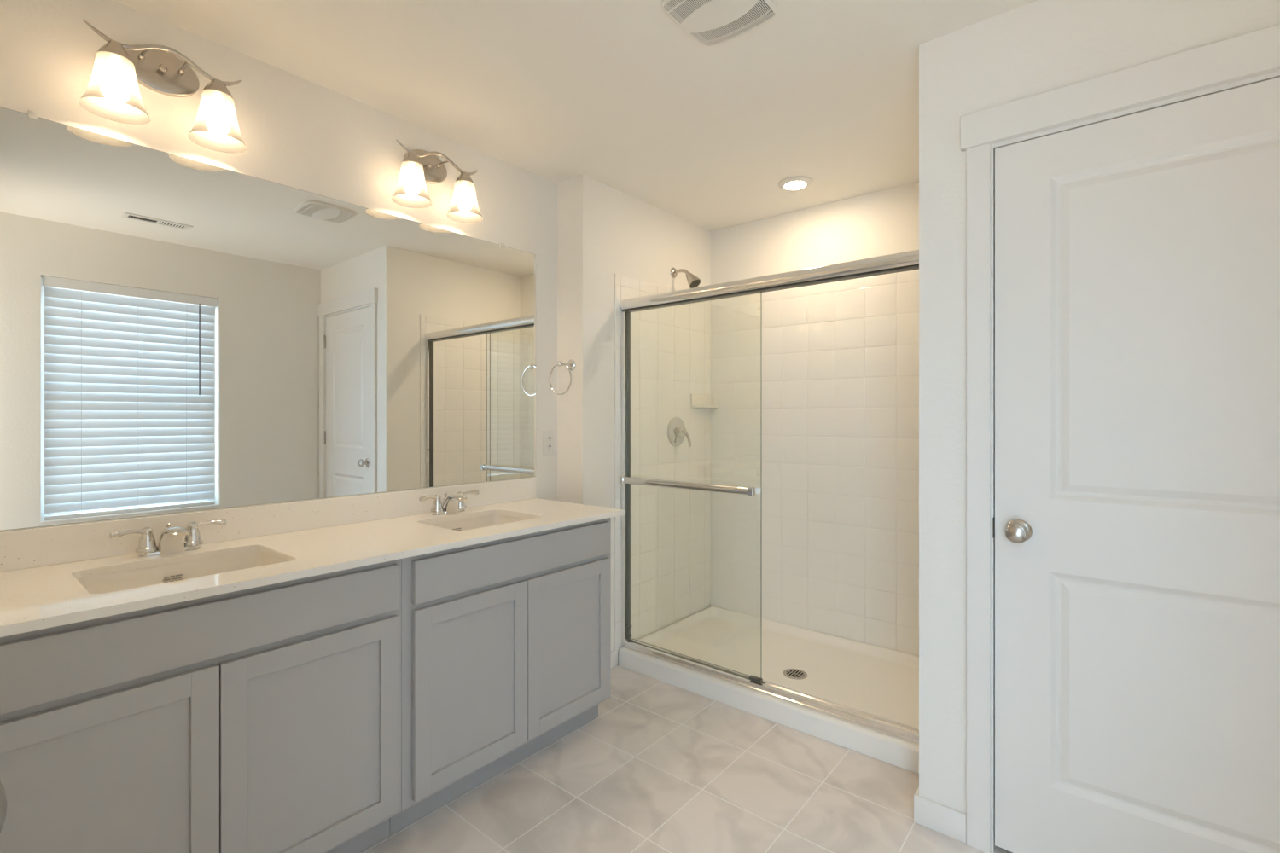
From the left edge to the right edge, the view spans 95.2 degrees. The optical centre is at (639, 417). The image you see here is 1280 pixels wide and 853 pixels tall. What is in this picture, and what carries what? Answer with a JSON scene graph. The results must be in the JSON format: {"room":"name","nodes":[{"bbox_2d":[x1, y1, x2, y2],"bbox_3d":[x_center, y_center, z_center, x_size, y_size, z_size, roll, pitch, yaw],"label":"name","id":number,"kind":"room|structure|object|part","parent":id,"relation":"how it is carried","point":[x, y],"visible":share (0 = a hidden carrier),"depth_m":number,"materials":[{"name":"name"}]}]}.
{"room":"bathroom","nodes":[
{"label":"bathroom","id":0,"kind":"room"},
{"bbox_2d":[0,781,7,833],"bbox_3d":[-0.335,0.236,0.269,0.730,2.030,0.094,0,0,40],"label":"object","id":1,"kind":"structure","parent":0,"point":[3,803],"depth_m":0.49,"materials":[{"name":"paint"}]},
{"bbox_2d":[0,0,557,531],"bbox_3d":[-0.751,0.051,2.609,0.120,2.440,3.410,0,0,40],"label":"wall","id":2,"kind":"structure","parent":0,"point":[297,132],"depth_m":1.99,"materials":[{"name":"paint"}]},
{"bbox_2d":[78,19,246,153],"bbox_3d":[-1.341,-0.946,1.661,0.176,0.258,0.373,0,0,40],"label":"wall sconce","id":3,"kind":"object","parent":2,"relation":"attached to","point":[112,92],"visible":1,"depth_m":1.68,"materials":[{"name":"white glass"}]},
{"bbox_3d":[-1.401,-0.888,1.562,0.143,0.142,0.143,0,0,40],"label":"lamp shade","id":4,"kind":"part","parent":3,"relation":"part of","materials":[{"name":"white glass"}]},
{"bbox_3d":[-1.401,-0.890,1.562,0.057,0.097,0.057,0,0,40],"label":"light bulb","id":5,"kind":"part","parent":3,"relation":"part of","materials":[{"name":"white glass"}]},
{"bbox_3d":[-1.393,-1.029,1.645,0.094,0.016,0.015,0,0,40],"label":"post","id":6,"kind":"part","parent":3,"relation":"part of","materials":[{"name":"silver metal"}]},
{"bbox_3d":[-1.329,-1.018,1.650,0.012,0.053,0.356,0,0,40],"label":"arm","id":7,"kind":"part","parent":3,"relation":"part of","materials":[{"name":"silver metal"}]},
{"bbox_3d":[-1.335,-1.029,1.716,0.094,0.016,0.015,0,0,40],"label":"post","id":8,"kind":"part","parent":3,"relation":"part of","materials":[{"name":"silver metal"}]},
{"bbox_3d":[-1.255,-0.888,1.739,0.143,0.142,0.143,0,0,40],"label":"lamp shade","id":9,"kind":"part","parent":3,"relation":"part of","materials":[{"name":"white glass"}]},
{"bbox_2d":[0,106,535,530],"bbox_3d":[-1.086,-0.253,2.098,0.014,1.079,1.855,0,0,40],"label":"mirror","id":10,"kind":"object","parent":2,"relation":"attached to","point":[178,334],"visible":1,"depth_m":1.84,"materials":[{"name":"silver mirror"}]},
{"bbox_2d":[0,477,536,572],"bbox_3d":[-1.099,0.337,2.077,0.020,0.099,1.878,0,0,40],"label":"backsplash","id":11,"kind":"structure","parent":2,"relation":"attached to","point":[23,549],"depth_m":1.86,"materials":[{"name":"stone"}]},
{"bbox_2d":[391,139,482,223],"bbox_3d":[-0.803,-0.946,2.314,0.176,0.258,0.373,0,0,40],"label":"wall sconce","id":12,"kind":"object","parent":2,"relation":"attached to","point":[419,167],"visible":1,"depth_m":2.34,"materials":[{"name":"white glass"}]},
{"bbox_3d":[-0.863,-0.888,2.215,0.143,0.142,0.143,0,0,40],"label":"lamp shade","id":13,"kind":"part","parent":12,"relation":"part of","materials":[{"name":"white glass"}]},
{"bbox_3d":[-0.791,-1.018,2.303,0.012,0.053,0.356,0,0,40],"label":"arm","id":14,"kind":"part","parent":12,"relation":"part of","materials":[{"name":"silver metal"}]},
{"bbox_3d":[-0.796,-1.029,2.369,0.094,0.016,0.015,0,0,40],"label":"post","id":15,"kind":"part","parent":12,"relation":"part of","materials":[{"name":"silver metal"}]},
{"bbox_3d":[-0.717,-0.888,2.392,0.143,0.142,0.143,0,0,40],"label":"lamp shade","id":16,"kind":"part","parent":12,"relation":"part of","materials":[{"name":"white glass"}]},
{"bbox_2d":[543,430,554,455],"bbox_3d":[-0.446,0.127,2.879,0.007,0.123,0.074,0,0,40],"label":"outlet","id":17,"kind":"object","parent":2,"relation":"attached to","point":[549,436],"visible":1,"depth_m":2.88,"materials":[{"name":"white plastic"}]},
{"bbox_2d":[546,443,552,450],"bbox_3d":[-0.445,0.146,2.877,0.003,0.029,0.033,0,0,40],"label":"socket","id":18,"kind":"object","parent":17,"relation":"attached to","point":[549,445],"depth_m":2.88,"materials":[{"name":"white plastic"}]},
{"bbox_2d":[546,436,552,442],"bbox_3d":[-0.445,0.106,2.877,0.003,0.029,0.033,0,0,40],"label":"socket","id":19,"kind":"object","parent":17,"relation":"attached to","point":[549,438],"depth_m":2.88,"materials":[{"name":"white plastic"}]},
{"bbox_2d":[114,0,1036,231],"bbox_3d":[0.367,-1.219,1.687,3.020,0.100,3.410,0,0,40],"label":"ceiling","id":20,"kind":"structure","parent":0,"point":[617,94],"depth_m":2.02,"materials":[{"name":"paint"}]},
{"bbox_2d":[662,0,777,46],"bbox_3d":[0.226,-1.157,1.656,0.258,0.024,0.273,0,0,40],"label":"exhaust fan","id":21,"kind":"object","parent":20,"relation":"attached to","point":[713,20],"visible":1,"depth_m":1.68,"materials":[{"name":"white plastic"}]},
{"bbox_2d":[778,175,812,190],"bbox_3d":[0.774,-1.160,2.916,0.168,0.018,0.168,0,0,40],"label":"recessed light","id":22,"kind":"object","parent":20,"relation":"in","point":[796,183],"visible":1,"depth_m":2.89,"materials":[{"name":"white plastic"}]},
{"bbox_2d":[557,174,709,664],"bbox_3d":[0.014,0.051,3.302,0.180,2.440,1.127,0,0,40],"label":"wall","id":23,"kind":"structure","parent":0,"point":[604,231],"depth_m":2.91,"materials":[{"name":"paint"}]},
{"bbox_2d":[549,359,575,395],"bbox_3d":[-0.361,-0.194,2.822,0.154,0.177,0.090,0,0,40],"label":"towel ring","id":24,"kind":"object","parent":23,"relation":"attached to","point":[571,364],"visible":1,"depth_m":2.82,"materials":[{"name":"silver metal"}]},
{"bbox_3d":[-0.362,-0.255,2.823,0.055,0.055,0.090,0,0,40],"label":"mounting post","id":25,"kind":"part","parent":24,"relation":"part of","materials":[{"name":"silver metal"}]},
{"bbox_2d":[610,649,617,669],"bbox_3d":[-0.267,1.229,2.953,0.191,0.084,0.254,0,0,40],"label":"baseboard","id":26,"kind":"structure","parent":23,"relation":"attached to","point":[613,654],"depth_m":2.97,"materials":[{"name":"paint"}]},
{"bbox_2d":[670,267,700,288],"bbox_3d":[0.263,-0.794,3.319,0.181,0.139,0.076,0,0,40],"label":"sprayer","id":27,"kind":"object","parent":23,"relation":"attached to","point":[693,281],"visible":1,"depth_m":3.29,"materials":[{"name":"silver metal"}]},
{"bbox_3d":[0.240,-0.823,3.338,0.110,0.052,0.019,0,0,40],"label":"arm","id":28,"kind":"part","parent":27,"relation":"part of","materials":[{"name":"silver metal"}]},
{"bbox_2d":[690,393,718,408],"bbox_3d":[0.395,-0.098,3.565,0.058,0.087,0.222,0,0,40],"label":"soap shelf","id":29,"kind":"object","parent":23,"relation":"attached to","point":[697,401],"visible":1,"depth_m":3.57,"materials":[{"name":"white ceramic"}]},
{"bbox_2d":[360,664,1012,852],"bbox_3d":[0.367,1.311,1.687,3.020,0.080,3.410,0,0,40],"label":"floor","id":30,"kind":"structure","parent":0,"point":[662,767],"depth_m":1.96,"materials":[{"name":"tile"}]},
{"bbox_2d":[0,558,401,852],"bbox_3d":[-1.194,0.840,1.538,0.554,0.863,0.914,0,0,40],"label":"vanity cabinet","id":31,"kind":"object","parent":30,"relation":"on","point":[266,718],"visible":0.98,"depth_m":1.36,"materials":[{"name":"paint"}]},
{"bbox_3d":[-1.129,0.863,1.203,0.009,0.460,0.328,0,0,40],"label":"door panel","id":32,"kind":"part","parent":31,"relation":"part of","materials":[{"name":"paint"}]},
{"bbox_3d":[-1.126,0.863,1.201,0.019,0.568,0.436,0,0,40],"label":"door","id":33,"kind":"part","parent":31,"relation":"part of","materials":[{"name":"paint"}]},
{"bbox_3d":[-0.986,0.494,1.370,0.019,0.129,0.874,0,0,40],"label":"drawer","id":34,"kind":"part","parent":31,"relation":"part of","materials":[{"name":"paint"}]},
{"bbox_3d":[-0.847,0.863,1.539,0.019,0.568,0.436,0,0,40],"label":"door","id":35,"kind":"part","parent":31,"relation":"part of","materials":[{"name":"paint"}]},
{"bbox_2d":[0,477,625,637],"bbox_3d":[-0.883,0.347,1.898,0.580,0.120,1.878,0,0,40],"label":"countertop","id":36,"kind":"structure","parent":31,"relation":"on","point":[41,567],"depth_m":1.70,"materials":[{"name":"stone"}]},
{"bbox_2d":[109,519,226,557],"bbox_3d":[-1.316,0.347,1.650,0.136,0.080,0.265,0,0,40],"label":"faucet","id":37,"kind":"object","parent":36,"relation":"on","point":[171,540],"visible":1,"depth_m":1.64,"materials":[{"name":"silver metal"}]},
{"bbox_3d":[-1.398,0.317,1.599,0.023,0.020,0.083,0,0,30],"label":"lever","id":38,"kind":"part","parent":37,"relation":"part of","materials":[{"name":"silver metal"}]},
{"bbox_3d":[-1.377,0.342,1.634,0.050,0.070,0.050,0,0,40],"label":"handle","id":39,"kind":"part","parent":37,"relation":"part of","materials":[{"name":"silver metal"}]},
{"bbox_3d":[-1.344,0.381,1.674,0.038,0.012,0.142,0,0,40],"label":"plate","id":40,"kind":"part","parent":37,"relation":"part of","materials":[{"name":"silver metal"}]},
{"bbox_3d":[-1.316,0.347,1.650,0.136,0.079,0.056,0,0,40],"label":"spout","id":41,"kind":"part","parent":37,"relation":"part of","materials":[{"name":"silver metal"}]},
{"bbox_3d":[-1.311,0.342,1.714,0.050,0.070,0.050,0,0,40],"label":"handle","id":42,"kind":"part","parent":37,"relation":"part of","materials":[{"name":"silver metal"}]},
{"bbox_3d":[-1.281,0.317,1.740,0.083,0.020,0.023,0,0,-41],"label":"lever","id":43,"kind":"part","parent":37,"relation":"part of","materials":[{"name":"silver metal"}]},
{"bbox_2d":[76,551,285,593],"bbox_3d":[-1.177,0.484,1.527,0.350,0.152,0.458,0,0,40],"label":"sink","id":44,"kind":"object","parent":36,"relation":"in","point":[108,583],"visible":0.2,"depth_m":1.62,"materials":[{"name":"white ceramic"}]},
{"bbox_2d":[418,490,478,515],"bbox_3d":[-0.745,0.347,2.342,0.136,0.080,0.265,0,0,40],"label":"faucet","id":45,"kind":"object","parent":36,"relation":"on","point":[452,503],"visible":1,"depth_m":2.33,"materials":[{"name":"silver metal"}]},
{"bbox_3d":[-0.827,0.317,2.291,0.023,0.020,0.083,0,0,30],"label":"lever","id":46,"kind":"part","parent":45,"relation":"part of","materials":[{"name":"silver metal"}]},
{"bbox_3d":[-0.807,0.342,2.326,0.050,0.070,0.050,0,0,40],"label":"handle","id":47,"kind":"part","parent":45,"relation":"part of","materials":[{"name":"silver metal"}]},
{"bbox_3d":[-0.774,0.381,2.366,0.038,0.012,0.142,0,0,40],"label":"plate","id":48,"kind":"part","parent":45,"relation":"part of","materials":[{"name":"silver metal"}]},
{"bbox_3d":[-0.745,0.347,2.342,0.136,0.079,0.056,0,0,40],"label":"spout","id":49,"kind":"part","parent":45,"relation":"part of","materials":[{"name":"silver metal"}]},
{"bbox_3d":[-0.741,0.342,2.406,0.050,0.070,0.050,0,0,40],"label":"handle","id":50,"kind":"part","parent":45,"relation":"part of","materials":[{"name":"silver metal"}]},
{"bbox_3d":[-0.710,0.317,2.432,0.083,0.020,0.023,0,0,-41],"label":"lever","id":51,"kind":"part","parent":45,"relation":"part of","materials":[{"name":"silver metal"}]},
{"bbox_2d":[430,514,529,530],"bbox_3d":[-0.605,0.484,2.224,0.342,0.152,0.422,0,0,40],"label":"sink","id":52,"kind":"object","parent":36,"relation":"in","point":[492,520],"visible":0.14,"depth_m":2.38,"materials":[{"name":"white ceramic"}]},
{"bbox_3d":[-0.850,0.863,1.542,0.009,0.460,0.328,0,0,40],"label":"door panel","id":53,"kind":"part","parent":31,"relation":"part of","materials":[{"name":"paint"}]},
{"bbox_2d":[389,517,610,836],"bbox_3d":[-0.612,0.840,2.245,0.554,0.863,0.914,0,0,40],"label":"vanity cabinet","id":54,"kind":"object","parent":30,"relation":"on","point":[506,642],"visible":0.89,"depth_m":1.98,"materials":[{"name":"paint"}]},
{"bbox_3d":[-0.540,0.863,1.911,0.019,0.568,0.427,0,0,40],"label":"door","id":55,"kind":"part","parent":54,"relation":"part of","materials":[{"name":"paint"}]},
{"bbox_3d":[-0.544,0.863,1.913,0.009,0.460,0.319,0,0,40],"label":"door panel","id":56,"kind":"part","parent":54,"relation":"part of","materials":[{"name":"paint"}]},
{"bbox_3d":[-0.404,0.494,2.076,0.019,0.129,0.858,0,0,40],"label":"drawer","id":57,"kind":"part","parent":54,"relation":"part of","materials":[{"name":"paint"}]},
{"bbox_3d":[-0.267,0.863,2.243,0.019,0.568,0.427,0,0,40],"label":"door","id":58,"kind":"part","parent":54,"relation":"part of","materials":[{"name":"paint"}]},
{"bbox_3d":[-0.270,0.863,2.245,0.009,0.460,0.319,0,0,40],"label":"door panel","id":59,"kind":"part","parent":54,"relation":"part of","materials":[{"name":"paint"}]},
{"bbox_2d":[618,606,919,773],"bbox_3d":[0.740,1.227,2.857,1.481,0.088,0.876,0,0,40],"label":"shower tray","id":60,"kind":"object","parent":30,"relation":"on","point":[881,682],"visible":0.68,"depth_m":2.81,"materials":[{"name":"plastic"}]},
{"bbox_2d":[619,250,919,745],"bbox_3d":[0.481,0.288,2.542,1.491,1.790,0.092,0,0,40],"label":"shower door","id":61,"kind":"structure","parent":60,"relation":"on","point":[906,261],"depth_m":2.62,"materials":[{"name":"silver metal"}]},
{"bbox_3d":[0.228,0.300,2.761,0.762,1.686,0.006,0,0,40],"label":"sliding pane","id":62,"kind":"part","parent":61,"relation":"part of","materials":[{"name":"clear glass"}]},
{"bbox_3d":[0.238,0.299,2.779,0.748,1.684,0.006,0,0,40],"label":"sliding pane","id":63,"kind":"part","parent":61,"relation":"part of","materials":[{"name":"clear glass"}]},
{"bbox_3d":[0.491,-0.578,2.554,1.489,0.058,0.060,0,0,40],"label":"header rail","id":64,"kind":"part","parent":61,"relation":"part of","materials":[{"name":"silver metal"}]},
{"bbox_2d":[709,181,919,300],"bbox_3d":[1.400,0.051,2.967,2.745,2.440,0.120,0,0,40],"label":"wall","id":65,"kind":"structure","parent":0,"point":[886,222],"depth_m":3.22,"materials":[{"name":"paint"}]},
{"bbox_2d":[614,269,919,656],"bbox_3d":[0.737,0.229,2.852,1.508,1.924,0.900,0,0,40],"label":"shower tile","id":66,"kind":"structure","parent":65,"relation":"attached to","point":[817,386],"depth_m":3.24,"materials":[{"name":"white tile"}]},
{"bbox_2d":[667,417,691,447],"bbox_3d":[0.239,0.086,3.361,0.078,0.176,0.172,0,0,40],"label":"shower valve","id":67,"kind":"object","parent":66,"relation":"attached to","point":[677,431],"visible":1,"depth_m":3.35,"materials":[{"name":"silver metal"}]},
{"bbox_3d":[0.240,0.084,3.360,0.058,0.060,0.060,0,0,40],"label":"handle","id":68,"kind":"part","parent":67,"relation":"part of","materials":[{"name":"silver metal"}]},
{"bbox_3d":[0.271,0.123,3.361,0.066,0.102,0.026,0,0,-34],"label":"lever","id":69,"kind":"part","parent":67,"relation":"part of","materials":[{"name":"silver metal"}]},
{"bbox_2d":[919,0,1279,814],"bbox_3d":[1.648,0.051,1.941,1.057,2.440,1.147,0,0,40],"label":"wall","id":70,"kind":"structure","parent":0,"point":[1037,47],"depth_m":1.77,"materials":[{"name":"paint"}]},
{"bbox_2d":[913,787,965,843],"bbox_3d":[1.002,1.229,1.893,0.146,0.084,0.276,0,0,40],"label":"baseboard","id":71,"kind":"structure","parent":70,"relation":"attached to","point":[942,819],"depth_m":1.78,"materials":[{"name":"paint"}]},
{"bbox_2d":[965,142,991,852],"bbox_3d":[0.998,0.237,1.723,0.062,2.069,0.017,0,0,40],"label":"trim","id":72,"kind":"structure","parent":70,"relation":"attached to","point":[978,158],"depth_m":1.72,"materials":[{"name":"paint"}]},
{"bbox_2d":[960,23,1279,151],"bbox_3d":[1.322,-0.846,1.452,0.936,0.097,0.024,0,0,40],"label":"trim","id":73,"kind":"structure","parent":70,"relation":"attached to","point":[1255,53],"depth_m":1.50,"materials":[{"name":"paint"}]},
{"bbox_2d":[990,69,1279,852],"bbox_3d":[1.361,0.234,1.507,0.798,2.075,0.112,0,0,40],"label":"trim","id":74,"kind":"structure","parent":70,"relation":"attached to","point":[1274,74],"depth_m":1.71,"materials":[{"name":"paint"}]},
{"bbox_2d":[992,76,1279,852],"bbox_3d":[1.317,0.233,1.451,0.772,2.032,0.102,0,0,40],"label":"door","id":75,"kind":"structure","parent":70,"relation":"in","point":[1136,522],"depth_m":1.50,"materials":[{"name":"paint"}]},
{"bbox_3d":[1.038,0.323,1.717,0.003,0.060,0.026,0,0,40],"label":"strike plate","id":76,"kind":"part","parent":75,"relation":"part of","materials":[{"name":"silver metal"}]},
{"bbox_3d":[1.055,0.323,1.637,0.057,0.057,0.054,0,0,40],"label":"knob","id":77,"kind":"part","parent":75,"relation":"part of","materials":[{"name":"silver metal"}]}
]}

